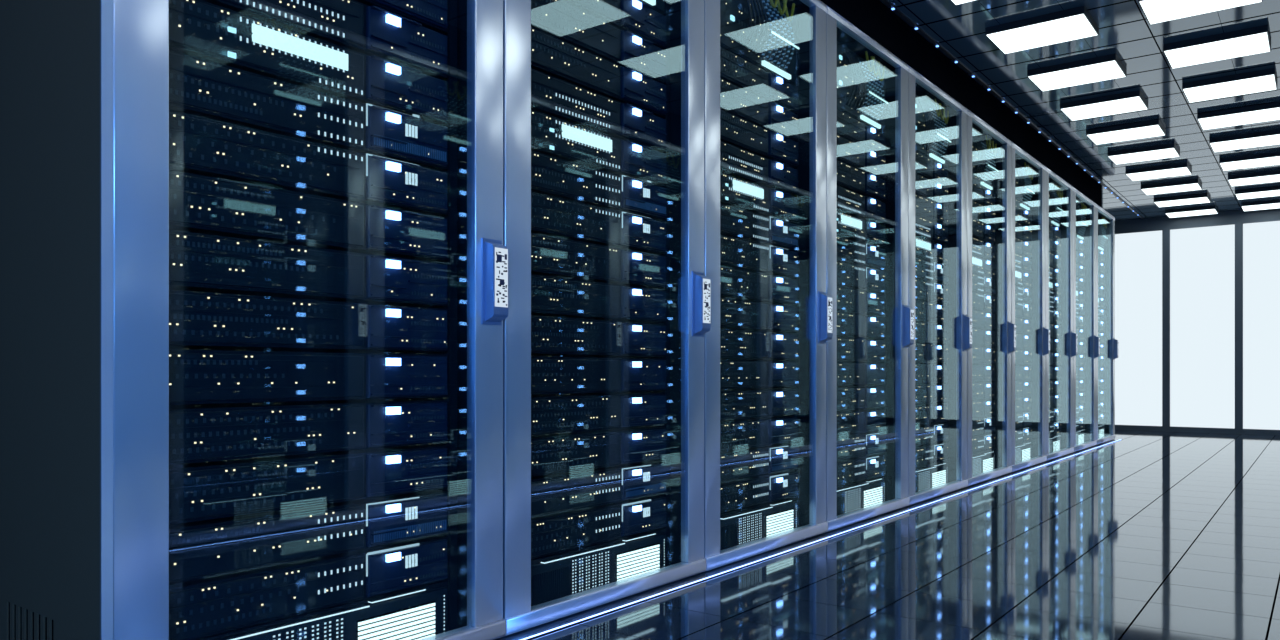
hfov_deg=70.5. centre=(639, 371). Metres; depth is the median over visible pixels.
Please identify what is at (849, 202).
server
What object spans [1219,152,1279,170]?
ceiling light panel
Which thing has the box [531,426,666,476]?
server
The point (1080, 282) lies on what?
server
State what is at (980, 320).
server
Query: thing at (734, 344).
server
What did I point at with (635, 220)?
light
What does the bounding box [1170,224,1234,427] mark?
window
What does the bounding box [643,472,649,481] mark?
light
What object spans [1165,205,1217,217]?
ceiling light panel
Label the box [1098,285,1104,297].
server
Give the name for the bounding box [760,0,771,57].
cable
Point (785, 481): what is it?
light
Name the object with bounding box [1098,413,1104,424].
server
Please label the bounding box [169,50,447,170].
server
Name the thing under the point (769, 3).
cable
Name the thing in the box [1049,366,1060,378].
server
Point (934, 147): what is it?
cable
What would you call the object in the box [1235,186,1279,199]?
ceiling light panel
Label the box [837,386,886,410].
server
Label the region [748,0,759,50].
cable
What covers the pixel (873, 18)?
beam
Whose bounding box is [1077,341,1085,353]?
server
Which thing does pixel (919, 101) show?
cable
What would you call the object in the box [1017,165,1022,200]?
cable
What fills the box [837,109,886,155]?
server
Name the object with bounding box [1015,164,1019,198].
cable
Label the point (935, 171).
server
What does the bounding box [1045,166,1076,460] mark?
tall cabinet
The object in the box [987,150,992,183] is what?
cable
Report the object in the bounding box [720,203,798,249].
server
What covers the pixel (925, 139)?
cable
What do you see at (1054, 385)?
server
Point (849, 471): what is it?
server
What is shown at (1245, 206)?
diffuser
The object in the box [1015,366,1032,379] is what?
server
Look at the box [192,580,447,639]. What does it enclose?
unit
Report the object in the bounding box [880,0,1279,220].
ceiling
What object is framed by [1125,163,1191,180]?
ceiling light panel
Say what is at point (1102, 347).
server
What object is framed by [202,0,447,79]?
server
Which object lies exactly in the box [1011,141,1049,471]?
tall cabinet
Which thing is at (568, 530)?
server
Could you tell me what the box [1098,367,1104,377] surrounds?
server
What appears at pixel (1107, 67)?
ceiling light panel
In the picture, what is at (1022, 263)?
server
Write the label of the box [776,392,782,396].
light
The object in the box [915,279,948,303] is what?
server
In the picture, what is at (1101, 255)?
server
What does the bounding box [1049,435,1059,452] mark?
unit
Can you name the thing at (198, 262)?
server
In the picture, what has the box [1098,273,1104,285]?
server
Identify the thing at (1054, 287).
server
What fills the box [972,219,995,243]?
server
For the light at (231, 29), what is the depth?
1.73 m
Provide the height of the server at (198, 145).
0.100 m
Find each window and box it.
[1115,230,1161,425]
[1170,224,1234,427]
[1243,221,1279,429]
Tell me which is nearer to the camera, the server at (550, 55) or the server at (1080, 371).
the server at (550, 55)
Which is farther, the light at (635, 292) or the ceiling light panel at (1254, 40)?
the ceiling light panel at (1254, 40)
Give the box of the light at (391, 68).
[386,63,400,74]
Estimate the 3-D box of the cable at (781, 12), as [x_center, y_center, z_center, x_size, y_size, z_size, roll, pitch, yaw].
[0.532,-1.387,3.410,0.015,0.085,0.095,0,0,37]
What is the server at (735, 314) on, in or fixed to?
on the server at (734, 344)
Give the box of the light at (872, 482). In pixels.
[837,478,881,491]
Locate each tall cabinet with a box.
[0,0,507,639]
[503,0,710,635]
[704,0,831,570]
[826,5,913,531]
[908,65,971,504]
[967,109,1015,485]
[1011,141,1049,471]
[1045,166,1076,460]
[1073,187,1099,451]
[1096,204,1117,444]
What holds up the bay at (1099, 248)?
on the server at (1101, 255)
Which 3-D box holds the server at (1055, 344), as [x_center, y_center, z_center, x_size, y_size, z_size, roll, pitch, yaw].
[2.892,-0.208,7.102,0.641,0.100,0.685,0,0,37]
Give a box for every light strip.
[521,439,1121,639]
[881,0,1143,218]
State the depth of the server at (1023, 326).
6.29 m
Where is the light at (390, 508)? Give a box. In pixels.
[386,504,400,512]
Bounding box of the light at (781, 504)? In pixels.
[720,499,791,518]
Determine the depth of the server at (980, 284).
5.56 m
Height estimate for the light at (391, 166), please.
0.017 m
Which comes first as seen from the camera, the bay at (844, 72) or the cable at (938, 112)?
the bay at (844, 72)
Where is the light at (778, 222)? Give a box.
[776,220,782,225]
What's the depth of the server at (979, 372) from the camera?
5.56 m
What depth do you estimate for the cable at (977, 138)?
5.47 m
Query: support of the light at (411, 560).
attached to the server at (198, 608)
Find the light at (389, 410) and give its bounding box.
[386,407,400,414]
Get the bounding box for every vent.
[357,601,434,639]
[616,543,659,580]
[766,508,792,536]
[863,486,881,507]
[932,469,945,487]
[983,457,992,471]
[1022,447,1029,460]
[1053,440,1059,451]
[1078,434,1083,443]
[1099,428,1103,437]
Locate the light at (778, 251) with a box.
[776,249,782,253]
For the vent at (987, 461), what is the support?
attached to the unit at (982, 462)
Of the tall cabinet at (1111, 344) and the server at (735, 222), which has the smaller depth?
the server at (735, 222)
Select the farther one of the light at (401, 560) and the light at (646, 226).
the light at (646, 226)
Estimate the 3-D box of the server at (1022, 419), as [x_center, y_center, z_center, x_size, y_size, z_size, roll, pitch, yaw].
[2.350,0.338,6.384,0.641,0.100,0.685,0,0,37]
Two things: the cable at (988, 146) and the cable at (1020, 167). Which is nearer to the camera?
the cable at (988, 146)
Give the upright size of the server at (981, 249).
0.100 m
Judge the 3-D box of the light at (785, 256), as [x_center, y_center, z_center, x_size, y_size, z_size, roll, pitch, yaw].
[0.563,-0.440,3.505,0.002,0.028,0.033,0,0,37]
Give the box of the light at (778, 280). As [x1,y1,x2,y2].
[776,278,782,282]
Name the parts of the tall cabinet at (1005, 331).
rail, mounting post, handle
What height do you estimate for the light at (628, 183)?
0.054 m
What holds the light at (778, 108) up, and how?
on the server at (737, 101)
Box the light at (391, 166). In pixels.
[386,161,400,171]
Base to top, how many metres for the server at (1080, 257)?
0.100 m
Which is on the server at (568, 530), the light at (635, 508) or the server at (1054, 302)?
the light at (635, 508)
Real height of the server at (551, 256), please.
0.100 m
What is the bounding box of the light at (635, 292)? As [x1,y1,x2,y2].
[632,289,641,295]
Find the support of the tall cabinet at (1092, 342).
on the floor
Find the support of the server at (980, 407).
on the server at (980, 425)
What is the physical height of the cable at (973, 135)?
0.241 m
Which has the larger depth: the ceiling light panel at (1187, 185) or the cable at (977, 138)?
the ceiling light panel at (1187, 185)
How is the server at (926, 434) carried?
on the server at (925, 455)
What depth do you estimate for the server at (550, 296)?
2.60 m
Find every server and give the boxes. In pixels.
[169,0,447,124]
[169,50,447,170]
[169,110,447,215]
[169,170,447,261]
[169,230,447,306]
[169,290,447,352]
[169,350,447,404]
[169,399,447,464]
[169,444,447,524]
[169,490,447,584]
[169,535,447,639]
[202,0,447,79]
[355,0,447,33]
[531,0,666,82]
[531,27,666,117]
[531,68,666,151]
[531,109,666,185]
[531,151,666,219]
[531,192,666,254]
[531,233,666,288]
[531,274,666,322]
[531,315,666,356]
[531,356,666,393]
[531,392,666,435]
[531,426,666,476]
[531,461,666,517]
[531,495,666,558]
[562,0,666,48]
[720,46,798,112]
[720,78,798,140]
[720,109,798,167]
[720,141,798,195]
[720,172,798,222]
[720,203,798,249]
[720,235,798,277]
[720,266,798,304]
[720,297,798,332]
[720,329,798,359]
[720,360,798,388]
[720,388,798,419]
[720,416,798,451]
[720,443,798,482]
[720,470,798,513]
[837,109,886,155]
[837,135,886,178]
[837,160,886,201]
[837,185,886,224]
[837,211,886,246]
[837,236,886,269]
[837,261,886,292]
[837,286,886,315]
[837,312,886,338]
[837,337,886,361]
[837,362,886,385]
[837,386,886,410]
[837,408,885,435]
[837,431,885,460]
[837,454,885,486]
[915,151,948,186]
[915,173,948,205]
[915,194,948,225]
[915,215,948,244]
[915,236,948,264]
[915,258,948,284]
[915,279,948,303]
[915,300,948,323]
[915,321,948,343]
[915,343,947,362]
[915,364,948,382]
[915,384,948,404]
[915,403,948,425]
[915,423,948,446]
[915,442,948,467]
[972,182,995,209]
[972,200,995,226]
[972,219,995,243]
[972,237,994,260]
[972,255,995,277]
[972,273,995,294]
[972,292,995,312]
[972,310,995,329]
[972,328,994,346]
[972,347,995,363]
[972,365,995,381]
[972,382,995,399]
[972,399,994,417]
[972,416,995,435]
[972,434,995,454]
[1015,205,1032,227]
[1015,221,1031,242]
[1015,237,1032,257]
[1015,253,1032,272]
[1015,269,1031,288]
[1015,285,1031,303]
[1015,302,1032,318]
[1015,318,1032,333]
[1015,350,1032,364]
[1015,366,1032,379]
[1015,381,1031,395]
[1015,396,1031,411]
[1015,411,1032,427]
[1015,427,1032,444]
[1016,334,1031,349]
[1049,224,1061,241]
[1049,238,1060,255]
[1049,252,1061,268]
[1049,266,1061,282]
[1049,281,1061,296]
[1049,295,1061,310]
[1049,309,1060,323]
[1049,323,1061,337]
[1049,352,1061,364]
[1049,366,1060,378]
[1049,380,1061,393]
[1049,394,1061,407]
[1049,408,1061,421]
[1049,421,1060,435]
[1050,338,1061,351]
[1076,238,1084,252]
[1076,251,1085,265]
[1076,264,1084,278]
[1076,277,1085,290]
[1076,290,1084,303]
[1076,302,1084,315]
[1076,315,1084,328]
[1076,328,1084,340]
[1076,354,1084,365]
[1076,367,1085,378]
[1076,379,1084,391]
[1076,392,1085,403]
[1076,404,1084,416]
[1076,417,1085,429]
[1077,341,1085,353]
[1098,250,1104,262]
[1098,262,1104,274]
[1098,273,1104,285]
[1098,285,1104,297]
[1098,297,1104,308]
[1098,309,1104,320]
[1098,320,1104,331]
[1098,332,1104,343]
[1098,356,1104,365]
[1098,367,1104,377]
[1098,379,1104,389]
[1098,390,1104,400]
[1098,402,1104,412]
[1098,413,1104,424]
[1100,344,1104,354]
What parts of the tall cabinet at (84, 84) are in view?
panel, corner trim, mounting post, rail, handle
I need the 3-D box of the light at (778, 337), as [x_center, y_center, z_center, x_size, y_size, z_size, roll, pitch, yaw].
[0.534,-0.131,3.460,0.010,0.017,0.034,0,0,37]
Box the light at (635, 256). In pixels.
[632,253,641,259]
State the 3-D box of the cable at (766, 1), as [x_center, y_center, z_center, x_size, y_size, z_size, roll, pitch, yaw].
[0.480,-1.283,3.381,0.070,0.241,0.017,0,0,-33]
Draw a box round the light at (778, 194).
[776,192,782,197]
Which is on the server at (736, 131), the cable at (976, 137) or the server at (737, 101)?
the server at (737, 101)
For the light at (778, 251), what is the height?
0.017 m
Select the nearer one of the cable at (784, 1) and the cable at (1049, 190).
the cable at (784, 1)
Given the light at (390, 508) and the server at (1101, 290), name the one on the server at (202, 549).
the light at (390, 508)
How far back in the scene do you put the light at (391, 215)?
2.02 m
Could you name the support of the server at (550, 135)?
on the server at (550, 175)
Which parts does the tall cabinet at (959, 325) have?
rail, mounting post, handle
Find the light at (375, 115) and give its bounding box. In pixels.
[366,103,419,125]
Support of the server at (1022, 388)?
in the tall cabinet at (1040, 335)
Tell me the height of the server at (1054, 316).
0.100 m
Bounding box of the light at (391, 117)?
[386,112,400,123]
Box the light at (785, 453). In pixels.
[783,451,787,458]
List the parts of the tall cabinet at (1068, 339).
mounting post, rail, handle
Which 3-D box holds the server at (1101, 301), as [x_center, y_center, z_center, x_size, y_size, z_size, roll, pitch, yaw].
[3.978,-0.644,8.538,0.641,0.100,0.685,0,0,37]
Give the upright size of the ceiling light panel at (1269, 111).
0.038 m
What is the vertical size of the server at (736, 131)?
0.100 m
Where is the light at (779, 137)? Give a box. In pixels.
[776,134,782,140]
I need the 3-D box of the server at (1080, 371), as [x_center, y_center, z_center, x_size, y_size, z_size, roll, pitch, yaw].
[3.435,0.010,7.820,0.641,0.100,0.685,0,0,37]
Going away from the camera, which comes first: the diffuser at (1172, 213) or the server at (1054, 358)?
the server at (1054, 358)
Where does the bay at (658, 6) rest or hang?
on the server at (638, 17)
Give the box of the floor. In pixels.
[495,430,1279,639]
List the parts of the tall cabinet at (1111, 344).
rail, handle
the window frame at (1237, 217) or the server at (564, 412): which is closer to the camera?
the server at (564, 412)
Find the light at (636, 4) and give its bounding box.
[632,0,641,8]
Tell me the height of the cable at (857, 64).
0.241 m
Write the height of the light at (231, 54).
0.010 m
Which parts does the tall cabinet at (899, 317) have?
rail, mounting post, handle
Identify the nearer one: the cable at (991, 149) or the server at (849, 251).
the server at (849, 251)
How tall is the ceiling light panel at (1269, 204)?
0.038 m
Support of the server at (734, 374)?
on the server at (737, 403)
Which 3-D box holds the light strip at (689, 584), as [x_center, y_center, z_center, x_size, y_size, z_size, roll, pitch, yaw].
[1.883,0.649,5.054,0.008,0.004,9.000,0,0,37]
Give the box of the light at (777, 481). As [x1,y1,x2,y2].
[770,473,787,489]
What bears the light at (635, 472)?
on the server at (573, 490)
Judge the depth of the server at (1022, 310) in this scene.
6.30 m
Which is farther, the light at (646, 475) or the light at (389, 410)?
the light at (646, 475)
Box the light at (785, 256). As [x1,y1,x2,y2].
[783,254,787,261]
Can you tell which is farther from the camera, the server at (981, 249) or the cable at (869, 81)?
the server at (981, 249)
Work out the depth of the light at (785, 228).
3.51 m
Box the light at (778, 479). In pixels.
[776,477,782,482]
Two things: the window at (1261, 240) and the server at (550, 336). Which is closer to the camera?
the server at (550, 336)
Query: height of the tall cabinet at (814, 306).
2.137 m
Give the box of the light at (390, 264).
[386,260,400,268]
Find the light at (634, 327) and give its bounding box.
[632,325,641,330]
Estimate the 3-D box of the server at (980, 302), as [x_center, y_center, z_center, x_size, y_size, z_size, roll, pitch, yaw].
[1.807,-0.426,5.666,0.641,0.100,0.685,0,0,37]
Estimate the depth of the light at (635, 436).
2.73 m
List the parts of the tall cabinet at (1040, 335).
mounting post, rail, handle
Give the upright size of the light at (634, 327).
0.017 m
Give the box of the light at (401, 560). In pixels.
[366,543,418,576]
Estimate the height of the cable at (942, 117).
0.085 m
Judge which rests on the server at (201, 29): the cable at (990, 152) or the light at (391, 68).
the light at (391, 68)
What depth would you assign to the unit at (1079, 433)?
7.75 m
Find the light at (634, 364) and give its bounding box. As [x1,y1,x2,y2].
[632,362,641,366]
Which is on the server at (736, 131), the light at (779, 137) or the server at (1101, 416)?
the light at (779, 137)
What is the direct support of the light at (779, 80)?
on the server at (734, 69)
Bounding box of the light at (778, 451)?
[776,449,782,453]
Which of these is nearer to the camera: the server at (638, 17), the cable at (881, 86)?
the server at (638, 17)
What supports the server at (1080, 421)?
in the tall cabinet at (1092, 342)
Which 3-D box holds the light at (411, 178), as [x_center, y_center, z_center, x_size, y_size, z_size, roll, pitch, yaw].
[-0.522,-0.440,2.069,0.002,0.028,0.033,0,0,37]
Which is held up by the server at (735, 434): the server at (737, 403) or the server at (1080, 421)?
the server at (737, 403)
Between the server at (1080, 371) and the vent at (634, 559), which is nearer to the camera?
the vent at (634, 559)
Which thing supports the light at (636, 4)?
on the server at (638, 17)
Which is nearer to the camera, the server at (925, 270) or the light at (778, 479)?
the light at (778, 479)
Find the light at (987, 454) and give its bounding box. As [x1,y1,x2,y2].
[972,451,993,457]
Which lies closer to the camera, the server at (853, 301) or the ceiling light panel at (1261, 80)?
the server at (853, 301)
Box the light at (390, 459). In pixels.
[386,455,400,463]
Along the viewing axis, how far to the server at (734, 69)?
3.35 m
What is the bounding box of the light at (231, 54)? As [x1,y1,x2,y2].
[228,51,235,58]
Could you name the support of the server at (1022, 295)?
in the tall cabinet at (1040, 335)
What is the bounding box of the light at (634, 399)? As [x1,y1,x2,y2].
[632,397,641,402]
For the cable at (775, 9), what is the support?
attached to the bay at (734, 14)
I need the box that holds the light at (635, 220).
[632,217,641,223]
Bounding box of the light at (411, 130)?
[405,124,417,137]
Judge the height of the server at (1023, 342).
0.100 m
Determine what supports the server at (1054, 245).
in the tall cabinet at (1068, 339)
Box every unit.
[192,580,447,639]
[531,528,665,606]
[720,497,796,549]
[837,476,884,515]
[915,461,947,492]
[972,450,994,475]
[1015,441,1030,462]
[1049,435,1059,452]
[1076,429,1083,444]
[1098,424,1104,437]
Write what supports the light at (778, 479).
on the server at (735, 495)
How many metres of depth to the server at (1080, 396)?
7.76 m
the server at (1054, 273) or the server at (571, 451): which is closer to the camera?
the server at (571, 451)
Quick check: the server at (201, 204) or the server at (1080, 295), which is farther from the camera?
the server at (1080, 295)
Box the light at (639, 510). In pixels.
[622,499,650,521]
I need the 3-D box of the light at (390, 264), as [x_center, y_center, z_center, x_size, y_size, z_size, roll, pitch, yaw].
[-0.551,-0.240,2.024,0.010,0.017,0.034,0,0,37]
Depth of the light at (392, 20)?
2.02 m
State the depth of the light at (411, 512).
2.07 m
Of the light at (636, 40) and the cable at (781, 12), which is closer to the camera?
the light at (636, 40)
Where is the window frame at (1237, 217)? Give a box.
[1115,208,1279,434]
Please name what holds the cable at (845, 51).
attached to the bay at (844, 72)
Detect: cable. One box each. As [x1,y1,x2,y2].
[740,0,751,46]
[744,0,755,48]
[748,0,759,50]
[752,0,763,53]
[756,0,767,55]
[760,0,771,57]
[764,0,775,59]
[767,0,779,61]
[770,0,777,7]
[772,8,783,64]
[774,2,786,66]
[777,0,786,14]
[780,9,790,68]
[781,7,794,70]
[783,0,794,20]
[844,49,854,104]
[847,51,857,106]
[850,53,860,108]
[853,55,863,109]
[855,57,865,111]
[858,59,868,112]
[861,60,871,114]
[864,62,873,115]
[865,51,874,71]
[866,64,876,117]
[870,56,879,76]
[870,66,878,118]
[873,77,881,120]
[875,69,883,121]
[876,61,884,80]
[918,99,926,145]
[920,100,928,147]
[923,101,930,148]
[924,103,932,149]
[927,104,934,150]
[929,106,936,151]
[930,107,938,152]
[933,108,940,153]
[934,99,940,116]
[935,110,942,154]
[937,117,944,155]
[938,103,944,119]
[938,112,945,156]
[941,120,947,157]
[942,107,948,123]
[972,135,979,175]
[974,136,980,176]
[976,137,982,177]
[977,138,983,178]
[979,139,985,179]
[980,140,986,180]
[982,141,988,180]
[983,142,989,181]
[985,135,990,149]
[985,143,991,182]
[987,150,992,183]
[988,138,993,152]
[988,152,993,184]
[990,153,995,184]
[991,141,996,155]
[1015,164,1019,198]
[1016,165,1020,199]
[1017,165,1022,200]
[1018,166,1023,200]
[1019,166,1024,201]
[1020,167,1025,202]
[1021,168,1026,202]
[1023,169,1027,203]
[1024,162,1028,175]
[1024,170,1028,204]
[1025,171,1030,204]
[1026,176,1031,205]
[1027,179,1032,205]
[1029,167,1033,179]
[1049,186,1053,217]
[1049,190,1051,213]
[1050,187,1054,218]
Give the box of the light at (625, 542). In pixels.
[540,532,655,563]
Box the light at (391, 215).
[386,210,400,220]
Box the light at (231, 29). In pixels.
[228,26,235,33]
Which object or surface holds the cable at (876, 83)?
attached to the bay at (844, 72)
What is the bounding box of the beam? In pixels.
[820,0,1101,206]
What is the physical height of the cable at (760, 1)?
0.241 m
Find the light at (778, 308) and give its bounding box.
[776,306,782,310]
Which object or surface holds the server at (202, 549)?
on the server at (198, 608)
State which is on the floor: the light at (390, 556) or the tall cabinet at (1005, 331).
the tall cabinet at (1005, 331)
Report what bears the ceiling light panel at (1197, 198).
attached to the ceiling
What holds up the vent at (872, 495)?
attached to the unit at (851, 497)
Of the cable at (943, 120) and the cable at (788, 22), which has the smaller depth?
the cable at (788, 22)
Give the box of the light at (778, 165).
[776,163,782,168]
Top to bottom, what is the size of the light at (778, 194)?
0.017 m
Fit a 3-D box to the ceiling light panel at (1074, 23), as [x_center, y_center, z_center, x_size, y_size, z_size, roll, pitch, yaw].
[1.976,-1.666,4.442,0.444,0.038,0.354,0,0,37]
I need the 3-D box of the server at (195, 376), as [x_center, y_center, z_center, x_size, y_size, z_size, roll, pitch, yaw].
[-0.906,0.010,2.076,0.641,0.100,0.685,0,0,37]
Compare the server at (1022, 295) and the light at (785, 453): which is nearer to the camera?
the light at (785, 453)
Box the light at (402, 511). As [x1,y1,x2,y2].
[366,497,418,525]
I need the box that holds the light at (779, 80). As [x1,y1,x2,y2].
[776,77,782,83]
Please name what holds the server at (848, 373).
on the server at (848, 397)
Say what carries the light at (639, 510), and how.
attached to the server at (568, 530)
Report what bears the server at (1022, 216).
in the tall cabinet at (1040, 335)
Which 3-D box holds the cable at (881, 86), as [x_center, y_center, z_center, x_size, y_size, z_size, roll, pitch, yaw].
[1.113,-1.283,4.218,0.070,0.241,0.017,0,0,-33]
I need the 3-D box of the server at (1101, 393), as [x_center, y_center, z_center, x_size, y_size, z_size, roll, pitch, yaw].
[3.978,0.229,8.538,0.641,0.100,0.685,0,0,37]
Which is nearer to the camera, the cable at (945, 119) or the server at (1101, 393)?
the cable at (945, 119)
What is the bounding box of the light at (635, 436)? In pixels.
[632,433,641,439]
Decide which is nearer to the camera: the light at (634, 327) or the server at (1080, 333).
the light at (634, 327)
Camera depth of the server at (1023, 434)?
6.29 m
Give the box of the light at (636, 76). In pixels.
[632,72,641,80]
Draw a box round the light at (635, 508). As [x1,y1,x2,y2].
[632,505,641,511]
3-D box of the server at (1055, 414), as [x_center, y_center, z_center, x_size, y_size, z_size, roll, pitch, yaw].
[2.892,0.338,7.102,0.641,0.100,0.685,0,0,37]
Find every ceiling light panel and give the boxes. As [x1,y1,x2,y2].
[951,0,974,4]
[985,6,1098,53]
[1027,53,1126,90]
[1060,90,1147,120]
[1086,119,1165,144]
[1108,143,1179,163]
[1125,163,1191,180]
[1138,0,1262,23]
[1141,179,1201,194]
[1154,193,1210,206]
[1163,25,1270,67]
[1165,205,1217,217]
[1182,68,1276,102]
[1197,102,1279,129]
[1209,129,1279,151]
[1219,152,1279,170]
[1228,170,1279,185]
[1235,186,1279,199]
[1241,199,1279,210]
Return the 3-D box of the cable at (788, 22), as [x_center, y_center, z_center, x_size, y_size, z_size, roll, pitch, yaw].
[0.570,-1.283,3.500,0.070,0.241,0.017,0,0,-33]
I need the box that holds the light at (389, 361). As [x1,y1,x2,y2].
[386,358,400,365]
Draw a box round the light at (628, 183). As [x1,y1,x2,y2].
[622,175,650,190]
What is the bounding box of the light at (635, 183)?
[632,180,641,187]
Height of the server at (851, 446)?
0.100 m
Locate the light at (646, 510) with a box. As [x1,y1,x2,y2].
[643,507,649,516]
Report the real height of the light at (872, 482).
0.012 m
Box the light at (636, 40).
[632,36,641,44]
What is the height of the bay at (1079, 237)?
0.290 m
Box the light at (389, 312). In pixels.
[386,309,400,316]
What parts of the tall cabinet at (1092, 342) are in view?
rail, handle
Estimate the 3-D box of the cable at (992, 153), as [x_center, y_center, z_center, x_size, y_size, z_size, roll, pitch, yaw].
[2.198,-1.283,5.654,0.070,0.241,0.017,0,0,-33]
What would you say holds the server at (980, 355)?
on the server at (979, 372)
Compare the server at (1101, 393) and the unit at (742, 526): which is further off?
the server at (1101, 393)
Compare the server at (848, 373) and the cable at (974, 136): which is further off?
the cable at (974, 136)
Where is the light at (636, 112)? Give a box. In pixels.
[632,108,641,116]
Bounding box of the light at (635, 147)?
[632,144,641,151]
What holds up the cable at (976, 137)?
attached to the bay at (975, 180)
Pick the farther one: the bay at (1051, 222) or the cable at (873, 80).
the bay at (1051, 222)
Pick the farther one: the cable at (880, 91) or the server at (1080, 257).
the server at (1080, 257)
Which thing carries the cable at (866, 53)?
attached to the bay at (844, 72)
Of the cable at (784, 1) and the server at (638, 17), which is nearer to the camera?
the server at (638, 17)
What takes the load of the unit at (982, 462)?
in the tall cabinet at (1005, 331)
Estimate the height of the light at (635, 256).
0.017 m
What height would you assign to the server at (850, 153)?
0.100 m
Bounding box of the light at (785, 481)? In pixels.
[783,479,787,486]
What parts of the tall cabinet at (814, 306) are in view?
rail, mounting post, handle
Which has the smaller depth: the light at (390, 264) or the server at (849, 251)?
the light at (390, 264)
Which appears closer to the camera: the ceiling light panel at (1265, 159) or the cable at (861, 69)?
the cable at (861, 69)
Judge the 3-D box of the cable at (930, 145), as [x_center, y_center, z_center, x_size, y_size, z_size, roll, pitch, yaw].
[1.529,-1.283,4.769,0.070,0.241,0.017,0,0,-33]
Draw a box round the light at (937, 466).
[915,462,945,471]
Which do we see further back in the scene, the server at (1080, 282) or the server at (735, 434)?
the server at (1080, 282)
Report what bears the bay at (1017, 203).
in the tall cabinet at (1040, 335)
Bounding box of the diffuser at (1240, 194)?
[1236,190,1279,199]
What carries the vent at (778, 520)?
attached to the unit at (742, 526)
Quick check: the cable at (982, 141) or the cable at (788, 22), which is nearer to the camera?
the cable at (788, 22)
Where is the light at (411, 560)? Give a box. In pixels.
[405,554,417,567]
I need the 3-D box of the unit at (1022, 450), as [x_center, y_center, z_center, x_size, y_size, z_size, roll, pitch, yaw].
[2.350,0.569,6.383,0.642,0.140,0.685,0,0,37]
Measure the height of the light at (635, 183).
0.017 m
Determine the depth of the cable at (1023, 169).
6.28 m
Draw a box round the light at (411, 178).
[405,172,417,185]
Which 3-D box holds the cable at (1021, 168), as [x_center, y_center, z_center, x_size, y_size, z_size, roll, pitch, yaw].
[2.650,-1.283,6.253,0.070,0.241,0.017,0,0,-33]
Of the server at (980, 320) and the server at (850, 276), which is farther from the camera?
the server at (980, 320)
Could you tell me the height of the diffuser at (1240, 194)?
0.002 m
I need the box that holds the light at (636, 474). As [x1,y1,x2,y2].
[622,465,650,484]
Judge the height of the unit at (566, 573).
0.140 m
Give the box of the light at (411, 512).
[405,506,417,519]
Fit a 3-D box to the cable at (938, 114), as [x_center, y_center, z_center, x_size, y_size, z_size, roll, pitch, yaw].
[1.580,-1.392,4.797,0.015,0.085,0.095,0,0,37]
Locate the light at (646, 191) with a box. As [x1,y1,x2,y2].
[643,188,649,197]
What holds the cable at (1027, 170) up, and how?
attached to the bay at (1017, 203)
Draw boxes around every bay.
[641,0,664,14]
[720,0,799,85]
[837,41,887,132]
[915,94,950,166]
[972,133,997,192]
[1015,162,1034,211]
[1049,185,1063,227]
[1076,203,1087,240]
[1098,218,1107,251]
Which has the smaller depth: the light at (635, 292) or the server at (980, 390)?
the light at (635, 292)
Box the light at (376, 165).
[366,153,415,175]
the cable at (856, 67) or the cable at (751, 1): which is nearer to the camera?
the cable at (751, 1)
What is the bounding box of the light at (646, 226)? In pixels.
[643,223,649,232]
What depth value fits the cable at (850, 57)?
3.98 m
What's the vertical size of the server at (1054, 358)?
0.100 m
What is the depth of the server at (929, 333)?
4.82 m
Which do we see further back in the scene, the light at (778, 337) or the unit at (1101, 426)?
the unit at (1101, 426)
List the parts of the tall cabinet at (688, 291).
rail, mounting post, handle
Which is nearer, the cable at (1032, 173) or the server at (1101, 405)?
the cable at (1032, 173)
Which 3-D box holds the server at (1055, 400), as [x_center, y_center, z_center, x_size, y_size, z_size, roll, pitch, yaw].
[2.892,0.229,7.102,0.641,0.100,0.685,0,0,37]
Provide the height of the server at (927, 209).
0.100 m
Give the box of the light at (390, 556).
[386,552,400,561]
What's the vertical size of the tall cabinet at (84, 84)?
2.137 m
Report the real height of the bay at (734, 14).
0.290 m
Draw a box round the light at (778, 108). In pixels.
[776,106,782,111]
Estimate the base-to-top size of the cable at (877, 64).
0.085 m
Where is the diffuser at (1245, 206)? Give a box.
[1242,203,1279,210]
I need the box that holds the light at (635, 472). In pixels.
[632,469,641,475]
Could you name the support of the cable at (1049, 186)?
attached to the bay at (1051, 222)
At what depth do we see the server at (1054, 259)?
7.01 m
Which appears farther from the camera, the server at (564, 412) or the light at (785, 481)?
the light at (785, 481)
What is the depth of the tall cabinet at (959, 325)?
5.02 m
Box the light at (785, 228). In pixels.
[783,226,787,233]
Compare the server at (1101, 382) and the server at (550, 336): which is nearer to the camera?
the server at (550, 336)
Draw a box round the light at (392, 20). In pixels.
[386,14,400,26]
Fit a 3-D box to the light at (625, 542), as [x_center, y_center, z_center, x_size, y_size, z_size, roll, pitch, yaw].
[-0.109,0.505,2.611,0.018,0.012,0.500,0,0,37]
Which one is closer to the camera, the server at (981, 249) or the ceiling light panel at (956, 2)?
the ceiling light panel at (956, 2)
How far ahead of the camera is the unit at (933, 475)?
4.81 m
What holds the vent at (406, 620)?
attached to the unit at (418, 612)
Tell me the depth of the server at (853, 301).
4.09 m
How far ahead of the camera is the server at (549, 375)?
2.60 m
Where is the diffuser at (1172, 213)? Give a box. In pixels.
[1166,209,1217,217]
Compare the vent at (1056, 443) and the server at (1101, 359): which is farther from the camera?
the server at (1101, 359)
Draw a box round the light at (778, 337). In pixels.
[776,335,782,339]
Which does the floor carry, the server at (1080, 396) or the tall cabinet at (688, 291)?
the tall cabinet at (688, 291)
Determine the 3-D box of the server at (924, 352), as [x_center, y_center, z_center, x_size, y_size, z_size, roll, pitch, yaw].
[1.264,-0.099,4.948,0.641,0.100,0.685,0,0,37]

